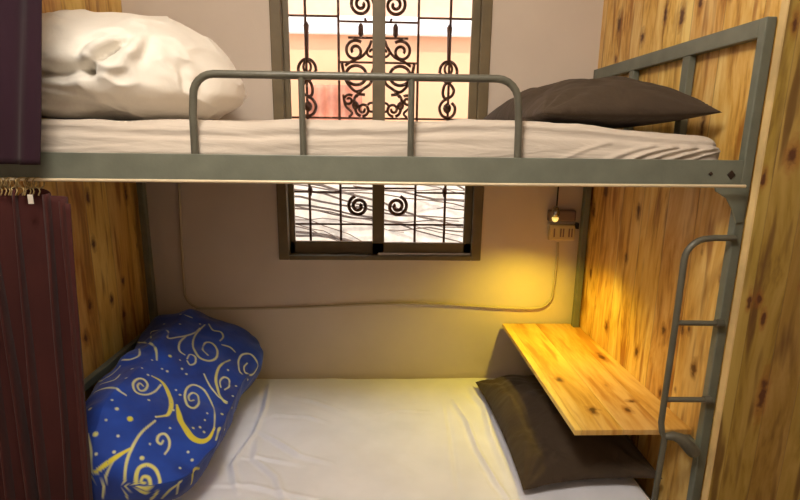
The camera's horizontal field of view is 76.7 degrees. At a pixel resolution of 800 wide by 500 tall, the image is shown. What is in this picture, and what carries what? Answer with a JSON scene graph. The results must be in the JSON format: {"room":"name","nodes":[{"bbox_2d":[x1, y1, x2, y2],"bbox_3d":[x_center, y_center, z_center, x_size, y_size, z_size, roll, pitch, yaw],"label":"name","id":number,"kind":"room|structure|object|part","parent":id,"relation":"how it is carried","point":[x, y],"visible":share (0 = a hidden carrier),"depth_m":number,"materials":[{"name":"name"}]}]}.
{"room":"dormitory","nodes":[
{"label":"dormitory","id":0,"kind":"room"},
{"bbox_2d":[0,0,149,400],"bbox_3d":[-1.165,-0.241,1.743,0.020,2.900,1.057,0,12,-2],"label":"wall","id":1,"kind":"structure","parent":0,"point":[113,309],"depth_m":1.99,"materials":[{"name":"brown wood"}]},
{"bbox_2d":[121,0,603,378],"bbox_3d":[-0.085,-0.366,2.377,4.600,2.900,0.160,0,12,-2],"label":"wall","id":2,"kind":"structure","parent":0,"point":[230,230],"depth_m":2.39,"materials":[{"name":"paint"}]},
{"bbox_2d":[177,183,558,309],"bbox_3d":[-0.129,-0.177,2.325,1.773,0.950,0.012,0,12,-2],"label":"cable","id":3,"kind":"object","parent":2,"relation":"attached to","point":[178,184],"visible":0.94,"depth_m":2.41,"materials":[{"name":"grey plastic"}]},
{"bbox_2d":[269,0,492,260],"bbox_3d":[-0.085,-0.605,2.287,0.946,1.315,0.112,0,12,-2],"label":"window","id":4,"kind":"structure","parent":2,"relation":"in","point":[316,221],"depth_m":2.25,"materials":[{"name":"clear glass"}]},
{"bbox_3d":[-0.290,-0.595,2.283,0.444,1.247,0.020,0,12,-2],"label":"sash","id":5,"kind":"part","parent":4,"relation":"part of","materials":[{"name":"clear glass"}]},
{"bbox_3d":[-0.290,-0.595,2.283,0.404,1.187,0.004,0,12,-2],"label":"glass pane","id":6,"kind":"part","parent":4,"relation":"part of","materials":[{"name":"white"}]},
{"bbox_3d":[0.109,-0.588,2.275,0.466,1.247,0.020,0,12,-2],"label":"sash","id":7,"kind":"part","parent":4,"relation":"part of","materials":[{"name":"clear glass"}]},
{"bbox_3d":[0.109,-0.588,2.275,0.426,1.187,0.004,0,12,-2],"label":"glass pane","id":8,"kind":"part","parent":4,"relation":"part of","materials":[{"name":"white"}]},
{"bbox_2d":[547,187,575,221],"bbox_3d":[0.754,-0.317,2.298,0.128,0.382,0.070,0,12,-2],"label":"reading lamp","id":9,"kind":"object","parent":2,"relation":"attached to","point":[555,214],"visible":0.89,"depth_m":2.33,"materials":[{"name":"plastic"}]},
{"bbox_3d":[0.732,-0.347,2.314,0.010,0.330,0.007,0,12,-2],"label":"cord","id":10,"kind":"part","parent":9,"relation":"part of","materials":[{"name":"black plastic"}]},
{"bbox_2d":[548,222,578,239],"bbox_3d":[0.763,-0.086,2.363,0.133,0.084,0.041,0,12,-2],"label":"power socket","id":11,"kind":"object","parent":2,"relation":"attached to","point":[555,231],"visible":1,"depth_m":2.36,"materials":[{"name":"beige plastic"}]},
{"bbox_2d":[579,0,781,499],"bbox_3d":[0.905,-0.230,1.812,0.024,2.900,1.068,0,12,-3],"label":"wall","id":12,"kind":"structure","parent":0,"point":[637,237],"depth_m":1.70,"materials":[{"name":"brown wood"}]},
{"bbox_2d":[502,324,691,434],"bbox_3d":[0.702,0.465,2.011,0.378,0.018,0.921,0,12,-2],"label":"shelf","id":13,"kind":"object","parent":12,"relation":"attached to","point":[594,394],"visible":0.9,"depth_m":1.85,"materials":[{"name":"brown wood"}]},
{"bbox_2d":[701,0,789,499],"bbox_3d":[0.893,-0.113,1.279,0.004,2.900,0.021,0,12,-2],"label":"trim","id":14,"kind":"structure","parent":12,"relation":"attached to","point":[785,4],"depth_m":1.29,"materials":[{"name":"brown wood"}]},
{"bbox_2d":[708,0,799,499],"bbox_3d":[1.574,-0.109,1.303,1.359,2.900,0.021,0,12,-2],"label":"trim","id":15,"kind":"structure","parent":12,"relation":"attached to","point":[757,456],"depth_m":1.35,"materials":[{"name":"brown wood"}]},
{"bbox_3d":[-0.044,1.453,0.971,4.600,0.050,3.687,0,12,-2],"label":"floor","id":16,"kind":"structure","parent":0,"visible":0},
{"bbox_2d":[0,16,776,499],"bbox_3d":[-0.123,0.253,1.868,2.035,1.907,1.019,0,12,-2],"label":"bunk bed","id":17,"kind":"object","parent":16,"relation":"on","point":[302,167],"visible":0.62,"depth_m":1.29,"materials":[{"name":"grey paint"}]},
{"bbox_3d":[-1.129,0.463,1.895,0.025,0.030,0.918,0,12,-2],"label":"footboard frame","id":18,"kind":"part","parent":17,"relation":"part of","materials":[{"name":"grey paint"}]},
{"bbox_3d":[-1.143,0.143,2.312,0.027,1.907,0.035,0,12,-2],"label":"post","id":19,"kind":"part","parent":17,"relation":"part of","materials":[{"name":"grey metal"}]},
{"bbox_3d":[-0.105,-0.335,1.261,0.835,0.206,0.019,0,12,-2],"label":"guard rail","id":20,"kind":"part","parent":17,"relation":"part of","materials":[{"name":"grey metal"}]},
{"bbox_3d":[-0.100,-0.208,1.293,1.981,0.065,0.032,0,12,-2],"label":"rail","id":21,"kind":"part","parent":17,"relation":"part of","materials":[{"name":"grey metal"}]},
{"bbox_2d":[1,178,745,187],"bbox_3d":[-0.232,-0.168,1.250,2.228,0.010,0.008,0,12,-2],"label":"curtain rod","id":22,"kind":"object","parent":17,"relation":"attached to","point":[3,179],"visible":1,"depth_m":1.25,"materials":[{"name":"metal"}]},
{"bbox_2d":[0,177,92,499],"bbox_3d":[-1.003,0.422,1.341,0.387,1.222,0.088,0,12,-2],"label":"curtain","id":23,"kind":"object","parent":22,"relation":"hanging from","point":[45,453],"visible":1,"depth_m":1.32,"materials":[{"name":"red fabric"}]},
{"bbox_2d":[41,119,720,159],"bbox_3d":[-0.122,-0.368,1.752,1.940,0.146,0.957,0,12,-2],"label":"mattress","id":24,"kind":"object","parent":17,"relation":"on","point":[457,137],"visible":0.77,"depth_m":1.30,"materials":[{"name":"white fabric"}]},
{"bbox_2d":[41,9,246,120],"bbox_3d":[-0.812,-0.595,1.673,0.562,0.332,0.798,0,12,-2],"label":"duvet","id":25,"kind":"object","parent":24,"relation":"on","point":[116,66],"visible":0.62,"depth_m":1.40,"materials":[{"name":"white fabric"}]},
{"bbox_2d":[483,76,721,128],"bbox_3d":[0.607,-0.500,1.749,0.516,0.167,0.830,0,12,-2],"label":"pillow","id":26,"kind":"object","parent":24,"relation":"on","point":[613,102],"visible":0.77,"depth_m":1.41,"materials":[{"name":"brown fabric"}]},
{"bbox_2d":[174,378,648,499],"bbox_3d":[-0.141,0.776,2.028,1.935,0.124,0.993,0,12,-2],"label":"mattress","id":27,"kind":"object","parent":17,"relation":"on","point":[326,438],"visible":0.59,"depth_m":1.91,"materials":[{"name":"white fabric"}]},
{"bbox_2d":[86,309,262,499],"bbox_3d":[-0.848,0.534,1.921,0.520,0.396,0.990,0,12,-2],"label":"duvet","id":28,"kind":"object","parent":27,"relation":"on","point":[156,421],"visible":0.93,"depth_m":1.68,"materials":[{"name":"blue fabric"}]},
{"bbox_2d":[476,375,661,489],"bbox_3d":[0.614,0.642,2.016,0.492,0.163,0.764,0,12,-2],"label":"pillow","id":29,"kind":"object","parent":27,"relation":"on","point":[543,448],"visible":0.65,"depth_m":1.77,"materials":[{"name":"brown fabric"}]},
{"bbox_3d":[0.844,0.153,2.383,0.027,1.907,0.035,0,12,-2],"label":"post","id":30,"kind":"part","parent":17,"relation":"part of","materials":[{"name":"grey paint"}]},
{"bbox_3d":[0.862,0.859,2.051,0.024,0.070,0.919,0,12,-3],"label":"rail","id":31,"kind":"part","parent":17,"relation":"part of","materials":[{"name":"grey metal"}]},
{"bbox_3d":[0.882,-0.653,1.714,0.024,0.045,0.929,0,12,-3],"label":"headboard frame","id":32,"kind":"part","parent":17,"relation":"part of","materials":[{"name":"grey paint"}]},
{"bbox_3d":[0.867,0.507,1.973,0.025,0.042,0.919,0,12,-3],"label":"headboard frame","id":33,"kind":"part","parent":17,"relation":"part of","materials":[{"name":"grey paint"}]},
{"bbox_2d":[702,395,712,403],"bbox_3d":[0.878,0.428,1.444,0.020,0.024,0.024,0,12,-2],"label":"bracket","id":34,"kind":"object","parent":17,"relation":"attached to","point":[706,399],"depth_m":1.44,"materials":[{"name":"grey metal"}]},
{"bbox_2d":[713,319,725,327],"bbox_3d":[0.881,0.203,1.395,0.020,0.024,0.024,0,12,-2],"label":"bracket","id":35,"kind":"object","parent":17,"relation":"attached to","point":[717,323],"depth_m":1.39,"materials":[{"name":"grey metal"}]},
{"bbox_3d":[0.896,0.358,1.448,0.027,1.907,0.025,0,12,-2],"label":"post","id":36,"kind":"part","parent":17,"relation":"part of","materials":[{"name":"grey paint"}]},
{"bbox_3d":[-1.740,-0.127,1.190,1.210,2.900,0.030,0,12,-2],"label":"trim","id":37,"kind":"structure","parent":0,"visible":0},
{"bbox_3d":[-0.033,-1.073,1.017,3.200,0.014,0.013,0,12,-2],"label":"curtain rod","id":38,"kind":"object","parent":37,"relation":"attached to","visible":0},
{"bbox_2d":[0,0,41,164],"bbox_3d":[-0.944,-0.645,1.079,0.498,0.912,0.037,0,12,-2],"label":"curtain","id":39,"kind":"object","parent":38,"relation":"hanging from","point":[20,20],"visible":1,"depth_m":1.14,"materials":[{"name":"fabric"}]}
]}

